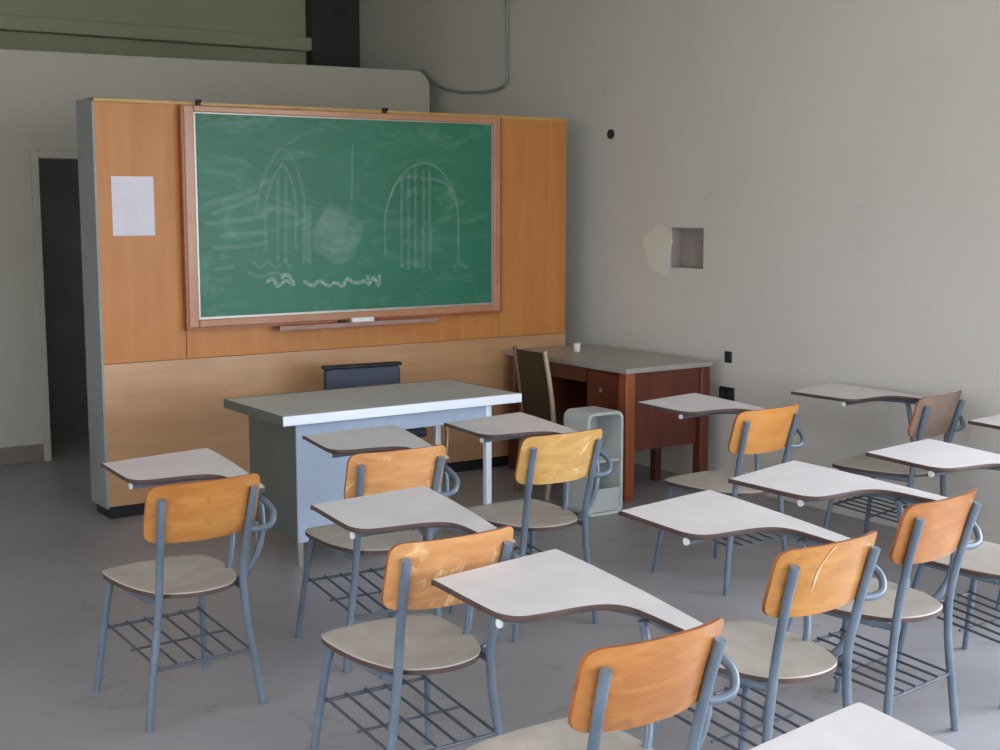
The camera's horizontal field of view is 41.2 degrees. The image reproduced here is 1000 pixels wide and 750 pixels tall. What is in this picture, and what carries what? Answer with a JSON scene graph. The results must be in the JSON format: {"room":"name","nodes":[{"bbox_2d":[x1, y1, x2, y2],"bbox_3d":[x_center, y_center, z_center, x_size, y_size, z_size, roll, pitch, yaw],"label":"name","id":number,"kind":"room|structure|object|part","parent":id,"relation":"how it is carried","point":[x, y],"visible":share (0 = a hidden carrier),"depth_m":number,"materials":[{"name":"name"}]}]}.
{"room":"classroom","nodes":[
{"label":"classroom","id":0,"kind":"room"},
{"bbox_2d":[38,159,87,425],"bbox_3d":[-3.067,-0.842,9.880,1.600,2.600,1.408,-5,9,-34],"label":"wall","id":1,"kind":"structure","parent":0,"point":[58,179],"depth_m":10.38,"materials":[{"name":"paint"}]},
{"bbox_2d":[0,0,305,64],"bbox_3d":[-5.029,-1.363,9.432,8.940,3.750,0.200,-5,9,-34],"label":"beam","id":2,"kind":"structure","parent":0,"point":[270,17],"depth_m":10.76,"materials":[{"name":"green paint"}]},
{"bbox_2d":[0,14,311,51],"bbox_3d":[-5.128,-2.519,9.017,8.480,0.110,0.120,-5,9,-34],"label":"trim","id":3,"kind":"structure","parent":2,"relation":"attached to","point":[15,23],"depth_m":10.56,"materials":[{"name":"green paint"}]},
{"bbox_2d":[305,0,359,67],"bbox_3d":[-1.448,-1.657,11.689,0.460,3.750,0.120,-5,9,-34],"label":"column","id":4,"kind":"structure","parent":2,"relation":"attached to","point":[332,26],"depth_m":11.46,"materials":[{"name":"grey paint"}]},
{"bbox_2d":[0,49,429,447],"bbox_3d":[-4.202,-0.693,8.159,8.770,2.750,0.140,-5,9,-34],"label":"wall","id":5,"kind":"structure","parent":0,"point":[39,90],"depth_m":8.88,"materials":[{"name":"paint"}]},
{"bbox_2d":[0,444,43,465],"bbox_3d":[-5.427,0.732,7.395,5.685,0.120,0.020,-5,9,-34],"label":"baseboard","id":6,"kind":"structure","parent":5,"relation":"attached to","point":[14,455],"depth_m":8.91,"materials":[{"name":"paint"}]},
{"bbox_2d":[30,151,77,460],"bbox_3d":[-2.758,-0.487,9.191,0.910,2.075,0.180,-5,9,-34],"label":"door frame","id":7,"kind":"structure","parent":5,"relation":"in","point":[34,155],"depth_m":8.87,"materials":[{"name":"paint"}]},
{"bbox_2d":[0,422,999,749],"bbox_3d":[-2.077,1.108,5.437,9.340,0.120,16.600,-5,9,-34],"label":"floor","id":8,"kind":"structure","parent":0,"point":[56,547],"depth_m":5.35,"materials":[{"name":"stone"}]},
{"bbox_2d":[93,448,276,732],"bbox_3d":[-1.146,0.707,4.825,0.635,0.838,0.919,-6,9,-37],"label":"chair","id":9,"kind":"object","parent":8,"relation":"on","point":[227,503],"visible":1,"depth_m":4.56,"materials":[{"name":"laminate"}]},
{"bbox_3d":[-1.405,0.925,4.722,0.111,0.430,0.029,4,8,27],"label":"leg","id":10,"kind":"part","parent":9,"relation":"part of","materials":[{"name":"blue metal"}]},
{"bbox_3d":[-1.124,0.790,4.351,0.082,0.794,0.107,-6,9,-37],"label":"leg","id":11,"kind":"part","parent":9,"relation":"part of","materials":[{"name":"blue metal"}]},
{"bbox_3d":[-1.127,0.704,4.641,0.401,0.018,0.478,-6,9,-37],"label":"seat","id":12,"kind":"part","parent":9,"relation":"part of","materials":[{"name":"laminate"}]},
{"bbox_3d":[-1.117,0.724,4.630,0.361,0.023,0.383,-6,9,-37],"label":"seat frame","id":13,"kind":"part","parent":9,"relation":"part of","materials":[{"name":"blue metal"}]},
{"bbox_3d":[-0.975,0.443,4.407,0.404,0.208,0.107,-6,9,-37],"label":"backrest","id":14,"kind":"part","parent":9,"relation":"part of","materials":[{"name":"orange wood"}]},
{"bbox_3d":[-1.106,0.896,4.950,0.029,0.430,0.111,-2,8,-12],"label":"leg","id":15,"kind":"part","parent":9,"relation":"part of","materials":[{"name":"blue metal"}]},
{"bbox_3d":[-0.839,0.762,4.569,0.082,0.794,0.107,-6,9,-37],"label":"leg","id":16,"kind":"part","parent":9,"relation":"part of","materials":[{"name":"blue metal"}]},
{"bbox_2d":[75,97,566,518],"bbox_3d":[-0.935,-0.465,8.189,3.174,2.290,0.270,-5,9,-34],"label":"wood panel","id":17,"kind":"object","parent":8,"relation":"on","point":[155,386],"visible":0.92,"depth_m":7.57,"materials":[{"name":"brown wood"}]},
{"bbox_3d":[-2.235,-0.379,7.296,0.016,2.230,0.270,-5,9,-34],"label":"panel","id":18,"kind":"part","parent":17,"relation":"part of","materials":[{"name":"grey metal"}]},
{"bbox_2d":[111,176,154,235],"bbox_3d":[-1.992,-0.918,7.226,0.234,0.320,0.004,-5,9,-34],"label":"paper notice","id":19,"kind":"object","parent":17,"relation":"attached to","point":[133,214],"visible":1,"depth_m":7.22,"materials":[{"name":"paper"}]},
{"bbox_3d":[-1.965,-0.772,7.279,0.471,1.406,0.020,-5,9,-34],"label":"wood panel","id":20,"kind":"part","parent":17,"relation":"part of","materials":[{"name":"wood"}]},
{"bbox_3d":[-0.867,-1.578,7.945,3.174,0.020,0.030,-5,9,-34],"label":"trim","id":21,"kind":"part","parent":17,"relation":"part of","materials":[{"name":"wood"}]},
{"bbox_3d":[-0.861,0.221,8.176,3.156,0.792,0.020,-5,9,-34],"label":"panel","id":22,"kind":"part","parent":17,"relation":"part of","materials":[{"name":"brown wood"}]},
{"bbox_2d":[177,99,501,330],"bbox_3d":[-0.865,-0.944,7.945,2.138,1.302,0.102,-5,9,-34],"label":"chalkboard","id":23,"kind":"object","parent":17,"relation":"attached to","point":[288,216],"visible":1,"depth_m":7.89,"materials":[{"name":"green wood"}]},
{"bbox_2d":[350,316,373,321],"bbox_3d":[-0.831,-0.329,8.020,0.150,0.040,0.037,-5,9,-34],"label":"eraser","id":24,"kind":"object","parent":23,"relation":"on","point":[370,318],"visible":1,"depth_m":8.00,"materials":[{"name":"white plastic"}]},
{"bbox_3d":[-0.893,-0.868,8.013,2.126,1.406,0.020,-5,9,-34],"label":"wood panel","id":25,"kind":"part","parent":17,"relation":"part of","materials":[{"name":"wood"}]},
{"bbox_3d":[0.211,-0.966,8.768,0.547,1.406,0.020,-5,9,-34],"label":"wood panel","id":26,"kind":"part","parent":17,"relation":"part of","materials":[{"name":"wood"}]},
{"bbox_2d":[224,379,521,565],"bbox_3d":[-0.642,0.481,6.868,1.355,0.754,0.700,-5,9,-34],"label":"desk","id":27,"kind":"object","parent":8,"relation":"on","point":[296,474],"visible":0.81,"depth_m":6.54,"materials":[{"name":"silver metal"}]},
{"bbox_3d":[-1.241,0.801,6.812,0.040,0.135,0.040,-5,9,-34],"label":"leg","id":28,"kind":"part","parent":27,"relation":"part of","materials":[{"name":"silver metal"}]},
{"bbox_3d":[-1.118,0.480,6.555,0.010,0.577,0.540,-5,9,-34],"label":"panel","id":29,"kind":"part","parent":27,"relation":"part of","materials":[{"name":"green metal"}]},
{"bbox_3d":[-0.960,0.853,6.408,0.040,0.135,0.040,-5,9,-34],"label":"leg","id":30,"kind":"part","parent":27,"relation":"part of","materials":[{"name":"silver metal"}]},
{"bbox_3d":[-0.763,0.496,6.466,0.497,0.587,0.012,-5,9,-34],"label":"panel","id":31,"kind":"part","parent":27,"relation":"part of","materials":[{"name":"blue metal"}]},
{"bbox_3d":[-0.350,0.439,7.372,0.036,0.707,0.036,-5,9,-34],"label":"leg","id":32,"kind":"part","parent":27,"relation":"part of","materials":[{"name":"silver metal"}]},
{"bbox_3d":[-0.066,0.492,6.964,0.036,0.707,0.036,-5,9,-34],"label":"leg","id":33,"kind":"part","parent":27,"relation":"part of","materials":[{"name":"silver metal"}]},
{"bbox_2d":[295,425,459,672],"bbox_3d":[-0.504,0.634,5.383,0.635,0.838,0.919,-4,9,-31],"label":"chair","id":34,"kind":"object","parent":8,"relation":"on","point":[386,458],"visible":0.77,"depth_m":5.08,"materials":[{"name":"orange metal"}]},
{"bbox_3d":[-0.777,0.849,5.309,0.111,0.430,0.029,5,9,34],"label":"leg","id":35,"kind":"part","parent":34,"relation":"part of","materials":[{"name":"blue metal"}]},
{"bbox_3d":[-0.498,0.652,5.186,0.361,0.023,0.383,-4,9,-31],"label":"seat frame","id":36,"kind":"part","parent":34,"relation":"part of","materials":[{"name":"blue metal"}]},
{"bbox_3d":[-0.537,0.718,4.909,0.082,0.794,0.107,-4,9,-31],"label":"leg","id":37,"kind":"part","parent":34,"relation":"part of","materials":[{"name":"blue metal"}]},
{"bbox_3d":[-0.506,0.632,5.198,0.401,0.018,0.478,-4,9,-31],"label":"seat","id":38,"kind":"part","parent":34,"relation":"part of","materials":[{"name":"laminate"}]},
{"bbox_3d":[-0.453,0.824,5.503,0.029,0.430,0.111,-1,7,-6],"label":"leg","id":39,"kind":"part","parent":34,"relation":"part of","materials":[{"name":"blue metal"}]},
{"bbox_3d":[-0.377,0.373,4.948,0.404,0.208,0.107,-4,9,-31],"label":"backrest","id":40,"kind":"part","parent":34,"relation":"part of","materials":[{"name":"orange wood"}]},
{"bbox_3d":[-0.229,0.694,5.094,0.082,0.794,0.107,-4,9,-31],"label":"leg","id":41,"kind":"part","parent":34,"relation":"part of","materials":[{"name":"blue metal"}]},
{"bbox_2d":[321,361,448,491],"bbox_3d":[-0.712,0.357,7.630,0.725,0.809,0.552,-4,8,-28],"label":"office chair","id":42,"kind":"object","parent":8,"relation":"on","point":[377,373],"visible":0.23,"depth_m":7.71,"materials":[{"name":"fabric"}]},
{"bbox_3d":[-0.802,0.080,7.759,0.470,0.260,0.052,-4,8,-28],"label":"backrest","id":43,"kind":"part","parent":42,"relation":"part of","materials":[{"name":"blue plastic"}]},
{"bbox_3d":[-0.803,-0.056,7.745,0.490,0.020,0.060,-4,8,-28],"label":"rail","id":44,"kind":"part","parent":42,"relation":"part of","materials":[{"name":"black plastic"}]},
{"bbox_3d":[-0.701,0.315,7.603,0.440,0.055,0.420,-4,8,-28],"label":"seat","id":45,"kind":"part","parent":42,"relation":"part of","materials":[{"name":"blue plastic"}]},
{"bbox_3d":[-0.455,0.415,7.753,0.092,0.659,0.501,-6,10,-39],"label":"armrest","id":46,"kind":"part","parent":42,"relation":"part of","materials":[{"name":"beige"}]},
{"bbox_2d":[310,486,519,749],"bbox_3d":[-0.274,0.799,4.113,0.635,0.838,0.919,-5,9,-33],"label":"chair","id":47,"kind":"object","parent":8,"relation":"on","point":[425,645],"visible":0.88,"depth_m":3.89,"materials":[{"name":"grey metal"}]},
{"bbox_3d":[-0.541,1.016,4.027,0.111,0.430,0.029,4,9,31],"label":"leg","id":48,"kind":"part","parent":47,"relation":"part of","materials":[{"name":"blue metal"}]},
{"bbox_3d":[-0.285,0.883,3.639,0.082,0.794,0.107,-5,9,-33],"label":"leg","id":49,"kind":"part","parent":47,"relation":"part of","materials":[{"name":"blue metal"}]},
{"bbox_3d":[-0.267,0.797,3.928,0.401,0.018,0.478,-5,9,-33],"label":"seat","id":50,"kind":"part","parent":47,"relation":"part of","materials":[{"name":"laminate"}]},
{"bbox_3d":[-0.258,0.817,3.917,0.361,0.023,0.383,-5,9,-33],"label":"seat frame","id":51,"kind":"part","parent":47,"relation":"part of","materials":[{"name":"blue metal"}]},
{"bbox_3d":[-0.228,0.989,4.235,0.029,0.430,0.111,-1,7,-9],"label":"leg","id":52,"kind":"part","parent":47,"relation":"part of","materials":[{"name":"blue metal"}]},
{"bbox_3d":[-0.128,0.537,3.685,0.404,0.208,0.107,-5,9,-33],"label":"backrest","id":53,"kind":"part","parent":47,"relation":"part of","materials":[{"name":"orange wood"}]},
{"bbox_3d":[0.015,0.857,3.837,0.082,0.794,0.107,-5,9,-33],"label":"leg","id":54,"kind":"part","parent":47,"relation":"part of","materials":[{"name":"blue metal"}]},
{"bbox_2d":[444,412,612,641],"bbox_3d":[0.097,0.589,5.731,0.635,0.838,0.919,-5,9,-35],"label":"chair","id":55,"kind":"object","parent":8,"relation":"on","point":[550,453],"visible":0.85,"depth_m":5.43,"materials":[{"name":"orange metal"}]},
{"bbox_3d":[-0.167,0.806,5.639,0.111,0.430,0.029,4,9,30],"label":"leg","id":56,"kind":"part","parent":55,"relation":"part of","materials":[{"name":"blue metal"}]},
{"bbox_3d":[0.108,0.587,5.546,0.401,0.018,0.478,-5,9,-35],"label":"seat","id":57,"kind":"part","parent":55,"relation":"part of","materials":[{"name":"laminate"}]},
{"bbox_3d":[0.097,0.673,5.256,0.082,0.794,0.107,-5,9,-35],"label":"leg","id":58,"kind":"part","parent":55,"relation":"part of","materials":[{"name":"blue metal"}]},
{"bbox_3d":[0.142,0.778,5.854,0.029,0.430,0.111,-1,8,-10],"label":"leg","id":59,"kind":"part","parent":55,"relation":"part of","materials":[{"name":"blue metal"}]},
{"bbox_3d":[0.118,0.607,5.535,0.361,0.023,0.383,-5,9,-35],"label":"seat frame","id":60,"kind":"part","parent":55,"relation":"part of","materials":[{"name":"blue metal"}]},
{"bbox_3d":[0.251,0.326,5.306,0.404,0.208,0.107,-5,9,-35],"label":"backrest","id":61,"kind":"part","parent":55,"relation":"part of","materials":[{"name":"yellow wood"}]},
{"bbox_3d":[0.392,0.646,5.461,0.082,0.794,0.107,-5,9,-35],"label":"leg","id":62,"kind":"part","parent":55,"relation":"part of","materials":[{"name":"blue metal"}]},
{"bbox_2d":[513,346,563,500],"bbox_3d":[0.310,0.272,7.968,0.358,0.889,0.380,-5,9,-34],"label":"wooden chair","id":63,"kind":"object","parent":8,"relation":"on","point":[534,381],"visible":0.59,"depth_m":7.86,"materials":[{"name":"brown wood"}]},
{"bbox_3d":[0.113,0.265,8.020,0.093,0.889,0.034,-5,9,-34],"label":"leg","id":64,"kind":"part","parent":63,"relation":"part of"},
{"bbox_3d":[0.204,0.051,7.866,0.075,0.390,0.290,-5,9,-34],"label":"backrest","id":65,"kind":"part","parent":63,"relation":"part of","materials":[{"name":"brown wood"}]},
{"bbox_3d":[0.342,0.274,7.991,0.280,0.035,0.380,-5,9,-34],"label":"seat","id":66,"kind":"part","parent":63,"relation":"part of","materials":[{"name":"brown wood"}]},
{"bbox_3d":[0.289,0.298,7.767,0.093,0.889,0.034,-5,9,-34],"label":"leg","id":67,"kind":"part","parent":63,"relation":"part of","materials":[{"name":"beige"}]},
{"bbox_2d":[431,549,739,749],"bbox_3d":[0.173,0.908,3.273,0.635,0.838,0.919,-5,9,-36],"label":"chair","id":68,"kind":"object","parent":8,"relation":"on","point":[645,682],"visible":1,"depth_m":3.15,"materials":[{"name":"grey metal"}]},
{"bbox_3d":[0.187,0.906,3.088,0.401,0.018,0.478,-5,9,-36],"label":"seat","id":69,"kind":"part","parent":68,"relation":"part of","materials":[{"name":"laminate"}]},
{"bbox_3d":[0.182,0.992,2.798,0.082,0.794,0.107,-5,9,-36],"label":"leg","id":70,"kind":"part","parent":68,"relation":"part of","materials":[{"name":"blue metal"}]},
{"bbox_3d":[0.334,0.646,2.851,0.404,0.208,0.107,-5,9,-36],"label":"backrest","id":71,"kind":"part","parent":68,"relation":"part of","materials":[{"name":"orange wood"}]},
{"bbox_3d":[0.473,0.965,3.009,0.082,0.794,0.107,-5,9,-36],"label":"leg","id":72,"kind":"part","parent":68,"relation":"part of","materials":[{"name":"blue metal"}]},
{"bbox_2d":[563,406,622,516],"bbox_3d":[0.525,0.485,7.497,0.255,0.585,0.220,-5,9,-34],"label":"metal stand","id":73,"kind":"object","parent":8,"relation":"on","point":[609,498],"visible":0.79,"depth_m":7.47,"materials":[{"name":"grey metal"}]},
{"bbox_3d":[0.467,0.474,7.580,0.225,0.555,0.008,-5,9,-34],"label":"plate","id":74,"kind":"part","parent":73,"relation":"part of","materials":[{"name":"grey metal"}]},
{"bbox_2d":[599,455,618,462],"bbox_3d":[0.524,0.471,7.496,0.219,0.012,0.193,-5,9,-34],"label":"shelf","id":75,"kind":"object","parent":73,"relation":"attached to","point":[615,458],"depth_m":7.48,"materials":[{"name":"grey metal"}]},
{"bbox_2d":[505,344,712,501],"bbox_3d":[0.662,0.267,8.396,0.685,0.785,1.220,-5,9,-34],"label":"desk","id":76,"kind":"object","parent":8,"relation":"on","point":[612,378],"visible":0.51,"depth_m":7.98,"materials":[{"name":"brown wood"}]},
{"bbox_3d":[0.101,0.242,8.700,0.068,0.755,0.068,-5,9,-34],"label":"leg","id":77,"kind":"part","parent":76,"relation":"part of","materials":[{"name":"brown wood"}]},
{"bbox_3d":[0.202,0.236,8.532,0.020,0.210,0.300,-5,9,-34],"label":"drawer","id":78,"kind":"part","parent":76,"relation":"part of","materials":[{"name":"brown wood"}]},
{"bbox_3d":[0.602,-0.041,8.326,0.488,0.093,0.400,-5,9,-34],"label":"drawer","id":79,"kind":"part","parent":76,"relation":"part of","materials":[{"name":"brown wood"}]},
{"bbox_2d":[573,343,580,351],"bbox_3d":[0.494,-0.179,8.553,0.048,0.056,0.048,-5,9,-34],"label":"cup","id":80,"kind":"object","parent":76,"relation":"on","point":[576,346],"visible":1,"depth_m":8.54,"materials":[{"name":"white plastic"}]},
{"bbox_3d":[0.618,0.091,7.905,0.020,0.210,0.305,-5,9,-34],"label":"drawer","id":81,"kind":"part","parent":76,"relation":"part of","materials":[{"name":"brown wood"}]},
{"bbox_3d":[0.740,0.362,7.782,0.068,0.755,0.068,-5,9,-34],"label":"leg","id":82,"kind":"part","parent":76,"relation":"part of","materials":[{"name":"wood"}]},
{"bbox_3d":[0.981,0.519,8.375,0.050,0.290,0.050,-5,9,-34],"label":"leg","id":83,"kind":"part","parent":76,"relation":"part of","materials":[{"name":"brown wood"}]},
{"bbox_3d":[0.990,0.054,7.900,0.522,0.175,0.018,-5,9,-34],"label":"panel","id":84,"kind":"part","parent":76,"relation":"part of","materials":[{"name":"brown wood"}]},
{"bbox_3d":[1.226,0.319,8.114,0.068,0.755,0.068,-5,9,-34],"label":"leg","id":85,"kind":"part","parent":76,"relation":"part of","materials":[{"name":"brown wood"}]},
{"bbox_2d":[636,393,805,595],"bbox_3d":[1.028,0.507,6.359,0.635,0.838,0.919,-6,9,-37],"label":"chair","id":86,"kind":"object","parent":8,"relation":"on","point":[756,430],"visible":0.77,"depth_m":6.05,"materials":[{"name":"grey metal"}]},
{"bbox_3d":[0.768,0.726,6.258,0.111,0.430,0.029,4,8,28],"label":"leg","id":87,"kind":"part","parent":86,"relation":"part of","materials":[{"name":"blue metal"}]},
{"bbox_3d":[1.056,0.525,6.164,0.361,0.023,0.383,-6,9,-37],"label":"seat frame","id":88,"kind":"part","parent":86,"relation":"part of","materials":[{"name":"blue metal"}]},
{"bbox_3d":[1.069,0.696,6.484,0.029,0.430,0.111,-2,8,-12],"label":"leg","id":89,"kind":"part","parent":86,"relation":"part of","materials":[{"name":"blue metal"}]},
{"bbox_3d":[1.046,0.505,6.175,0.401,0.018,0.478,-6,9,-37],"label":"seat","id":90,"kind":"part","parent":86,"relation":"part of","materials":[{"name":"laminate"}]},
{"bbox_3d":[1.046,0.591,5.885,0.082,0.794,0.107,-6,9,-37],"label":"leg","id":91,"kind":"part","parent":86,"relation":"part of","materials":[{"name":"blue metal"}]},
{"bbox_3d":[1.196,0.244,5.940,0.404,0.208,0.107,-6,9,-37],"label":"backrest","id":92,"kind":"part","parent":86,"relation":"part of","materials":[{"name":"orange wood"}]},
{"bbox_3d":[1.333,0.563,6.101,0.082,0.794,0.107,-6,9,-37],"label":"leg","id":93,"kind":"part","parent":86,"relation":"part of","materials":[{"name":"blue metal"}]},
{"bbox_2d":[619,490,886,749],"bbox_3d":[0.732,0.808,4.047,0.635,0.838,0.919,-5,9,-36],"label":"chair","id":94,"kind":"object","parent":8,"relation":"on","point":[804,581],"visible":0.92,"depth_m":3.79,"materials":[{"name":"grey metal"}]},
{"bbox_3d":[0.469,1.026,3.950,0.111,0.430,0.029,4,8,29],"label":"leg","id":95,"kind":"part","parent":94,"relation":"part of","materials":[{"name":"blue metal"}]},
{"bbox_3d":[0.774,0.997,4.171,0.029,0.430,0.111,-1,8,-11],"label":"leg","id":96,"kind":"part","parent":94,"relation":"part of","materials":[{"name":"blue metal"}]},
{"bbox_3d":[0.746,0.806,3.862,0.401,0.018,0.478,-5,9,-36],"label":"seat","id":97,"kind":"part","parent":94,"relation":"part of","materials":[{"name":"laminate"}]},
{"bbox_3d":[0.755,0.826,3.851,0.361,0.023,0.383,-5,9,-36],"label":"seat frame","id":98,"kind":"part","parent":94,"relation":"part of","materials":[{"name":"blue metal"}]},
{"bbox_3d":[0.741,0.892,3.572,0.082,0.794,0.107,-5,9,-36],"label":"leg","id":99,"kind":"part","parent":94,"relation":"part of","materials":[{"name":"blue metal"}]},
{"bbox_3d":[0.893,0.545,3.624,0.404,0.208,0.107,-5,9,-36],"label":"backrest","id":100,"kind":"part","parent":94,"relation":"part of","materials":[{"name":"orange wood"}]},
{"bbox_3d":[1.032,0.864,3.783,0.082,0.794,0.107,-5,9,-36],"label":"leg","id":101,"kind":"part","parent":94,"relation":"part of","materials":[{"name":"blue metal"}]},
{"bbox_2d":[749,702,955,749],"bbox_3d":[0.708,1.059,2.115,0.635,0.838,0.919,-5,9,-34],"label":"chair","id":102,"kind":"object","parent":8,"relation":"on","point":[857,726],"visible":1,"depth_m":2.46,"materials":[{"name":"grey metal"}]},
{"bbox_2d":[728,461,982,731],"bbox_3d":[1.185,0.740,4.569,0.635,0.838,0.919,-6,10,-41],"label":"chair","id":103,"kind":"object","parent":8,"relation":"on","point":[934,527],"visible":0.91,"depth_m":4.32,"materials":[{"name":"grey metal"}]},
{"bbox_3d":[0.934,0.961,4.450,0.111,0.430,0.029,3,8,24],"label":"leg","id":104,"kind":"part","parent":103,"relation":"part of","materials":[{"name":"blue metal"}]},
{"bbox_3d":[1.219,0.929,4.696,0.029,0.430,0.111,-2,8,-16],"label":"leg","id":105,"kind":"part","parent":103,"relation":"part of","materials":[{"name":"blue metal"}]},
{"bbox_3d":[1.226,0.757,4.376,0.361,0.023,0.383,-6,10,-41],"label":"seat frame","id":106,"kind":"part","parent":103,"relation":"part of","materials":[{"name":"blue metal"}]},
{"bbox_3d":[1.215,0.737,4.386,0.401,0.018,0.478,-6,10,-41],"label":"seat","id":107,"kind":"part","parent":103,"relation":"part of","materials":[{"name":"laminate"}]},
{"bbox_3d":[1.236,0.823,4.097,0.082,0.794,0.107,-6,10,-41],"label":"leg","id":108,"kind":"part","parent":103,"relation":"part of","materials":[{"name":"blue metal"}]},
{"bbox_3d":[1.379,0.475,4.162,0.404,0.208,0.107,-6,10,-41],"label":"backrest","id":109,"kind":"part","parent":103,"relation":"part of","materials":[{"name":"orange wood"}]},
{"bbox_3d":[1.507,0.793,4.331,0.082,0.794,0.107,-6,10,-41],"label":"leg","id":110,"kind":"part","parent":103,"relation":"part of","materials":[{"name":"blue metal"}]},
{"bbox_2d":[791,382,964,569],"bbox_3d":[1.895,0.454,6.767,0.635,0.838,0.919,-7,10,-43],"label":"chair","id":111,"kind":"object","parent":8,"relation":"on","point":[932,416],"visible":0.81,"depth_m":6.55,"materials":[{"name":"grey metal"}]},
{"bbox_3d":[1.651,0.676,6.638,0.111,0.430,0.029,3,8,21],"label":"leg","id":112,"kind":"part","parent":111,"relation":"part of","materials":[{"name":"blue metal"}]},
{"bbox_3d":[1.924,0.643,6.896,0.029,0.430,0.111,-2,8,-18],"label":"leg","id":113,"kind":"part","parent":111,"relation":"part of","materials":[{"name":"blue metal"}]},
{"bbox_3d":[1.944,0.471,6.576,0.361,0.023,0.383,-7,10,-43],"label":"seat frame","id":114,"kind":"part","parent":111,"relation":"part of","materials":[{"name":"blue metal"}]},
{"bbox_3d":[1.933,0.451,6.586,0.401,0.018,0.478,-7,10,-43],"label":"seat","id":115,"kind":"part","parent":111,"relation":"part of","materials":[{"name":"laminate"}]},
{"bbox_3d":[1.966,0.537,6.298,0.082,0.794,0.107,-7,10,-43],"label":"leg","id":116,"kind":"part","parent":111,"relation":"part of","materials":[{"name":"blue metal"}]},
{"bbox_3d":[2.105,0.188,6.369,0.404,0.208,0.107,-7,10,-43],"label":"backrest","id":117,"kind":"part","parent":111,"relation":"part of","materials":[{"name":"brown wood"}]},
{"bbox_3d":[2.227,0.505,6.544,0.082,0.794,0.107,-7,10,-43],"label":"leg","id":118,"kind":"part","parent":111,"relation":"part of","materials":[{"name":"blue metal"}]},
{"bbox_2d":[865,439,999,707],"bbox_3d":[1.785,0.680,5.029,0.635,0.838,0.919,-5,9,-34],"label":"chair","id":119,"kind":"object","parent":8,"relation":"on","point":[982,563],"visible":0.8,"depth_m":5.01,"materials":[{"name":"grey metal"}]},
{"bbox_3d":[1.520,0.897,4.940,0.111,0.430,0.029,4,9,30],"label":"leg","id":120,"kind":"part","parent":119,"relation":"part of","materials":[{"name":"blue metal"}]},
{"bbox_3d":[1.804,0.698,4.833,0.361,0.023,0.383,-5,9,-34],"label":"seat frame","id":121,"kind":"part","parent":119,"relation":"part of","materials":[{"name":"blue metal"}]},
{"bbox_3d":[1.794,0.678,4.844,0.401,0.018,0.478,-5,9,-34],"label":"seat","id":122,"kind":"part","parent":119,"relation":"part of","materials":[{"name":"laminate"}]},
{"bbox_3d":[1.830,0.869,5.152,0.029,0.430,0.111,-1,8,-10],"label":"leg","id":123,"kind":"part","parent":119,"relation":"part of","materials":[{"name":"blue metal"}]},
{"bbox_2d":[968,414,999,608],"bbox_3d":[2.455,0.581,5.788,0.635,0.838,0.919,-5,9,-34],"label":"chair","id":124,"kind":"object","parent":8,"relation":"on","point":[993,421],"visible":0.95,"depth_m":5.95,"materials":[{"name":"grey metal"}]},
{"bbox_3d":[2.190,0.798,5.698,0.111,0.430,0.029,4,9,30],"label":"leg","id":125,"kind":"part","parent":124,"relation":"part of","materials":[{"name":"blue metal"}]},
{"bbox_2d":[359,0,999,530],"bbox_3d":[2.557,-0.988,6.550,0.250,3.750,13.600,-5,9,-34],"label":"wall","id":126,"kind":"structure","parent":0,"point":[837,162],"depth_m":7.71,"materials":[{"name":"paint"}]},
{"bbox_2d":[421,0,508,93],"bbox_3d":[-0.284,-2.753,10.217,0.024,1.197,1.223,-5,9,-34],"label":"conduit","id":127,"kind":"object","parent":126,"relation":"attached to","point":[507,1],"visible":1,"depth_m":9.85,"materials":[{"name":"grey"}]},
{"bbox_2d":[607,129,613,138],"bbox_3d":[0.742,-1.611,8.894,0.016,0.064,0.064,-5,9,-34],"label":"plug","id":128,"kind":"object","parent":126,"relation":"attached to","point":[610,134],"visible":1,"depth_m":8.88,"materials":[{"name":"grey"}]},
{"bbox_2d":[643,224,672,275],"bbox_3d":[1.019,-0.811,8.600,0.005,0.334,0.281,-5,9,-34],"label":"wall patch","id":129,"kind":"object","parent":126,"relation":"attached to","point":[657,244],"depth_m":8.59,"materials":[{"name":"paint"}]},
{"bbox_2d":[671,227,703,268],"bbox_3d":[1.216,-0.802,8.397,0.086,0.257,0.302,-5,9,-34],"label":"wall niche","id":130,"kind":"object","parent":126,"relation":"attached to","point":[676,248],"depth_m":8.51,"materials":[{"name":"paint"}]},
{"bbox_2d":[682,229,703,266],"bbox_3d":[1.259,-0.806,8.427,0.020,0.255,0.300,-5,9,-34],"label":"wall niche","id":131,"kind":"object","parent":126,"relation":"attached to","point":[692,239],"depth_m":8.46,"materials":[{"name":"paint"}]},
{"bbox_2d":[719,386,734,400],"bbox_3d":[1.389,0.113,8.163,0.022,0.080,0.125,-5,9,-34],"label":"wall outlet","id":132,"kind":"object","parent":126,"relation":"attached to","point":[728,393],"visible":0.86,"depth_m":8.15,"materials":[{"name":"black plastic"}]},
{"bbox_2d":[719,389,724,396],"bbox_3d":[1.366,0.110,8.184,0.008,0.044,0.043,-5,9,-34],"label":"socket","id":133,"kind":"object","parent":132,"relation":"attached to","point":[721,391],"depth_m":8.18,"materials":[{"name":"grey"}]},
{"bbox_2d":[726,391,731,397],"bbox_3d":[1.402,0.117,8.132,0.008,0.044,0.043,-5,9,-34],"label":"socket","id":134,"kind":"object","parent":132,"relation":"attached to","point":[728,393],"depth_m":8.13,"materials":[{"name":"grey"}]},
{"bbox_2d":[724,351,731,362],"bbox_3d":[1.392,-0.110,8.130,0.022,0.070,0.055,-5,9,-34],"label":"switch box","id":135,"kind":"object","parent":126,"relation":"attached to","point":[728,355],"visible":1,"depth_m":8.12,"materials":[{"name":"grey"}]},
{"bbox_2d":[634,450,999,543],"bbox_3d":[2.887,0.909,6.077,0.018,0.110,11.650,-5,9,-34],"label":"baseboard","id":136,"kind":"structure","parent":126,"relation":"attached to","point":[669,463],"depth_m":7.57,"materials":[{"name":"paint"}]}
]}

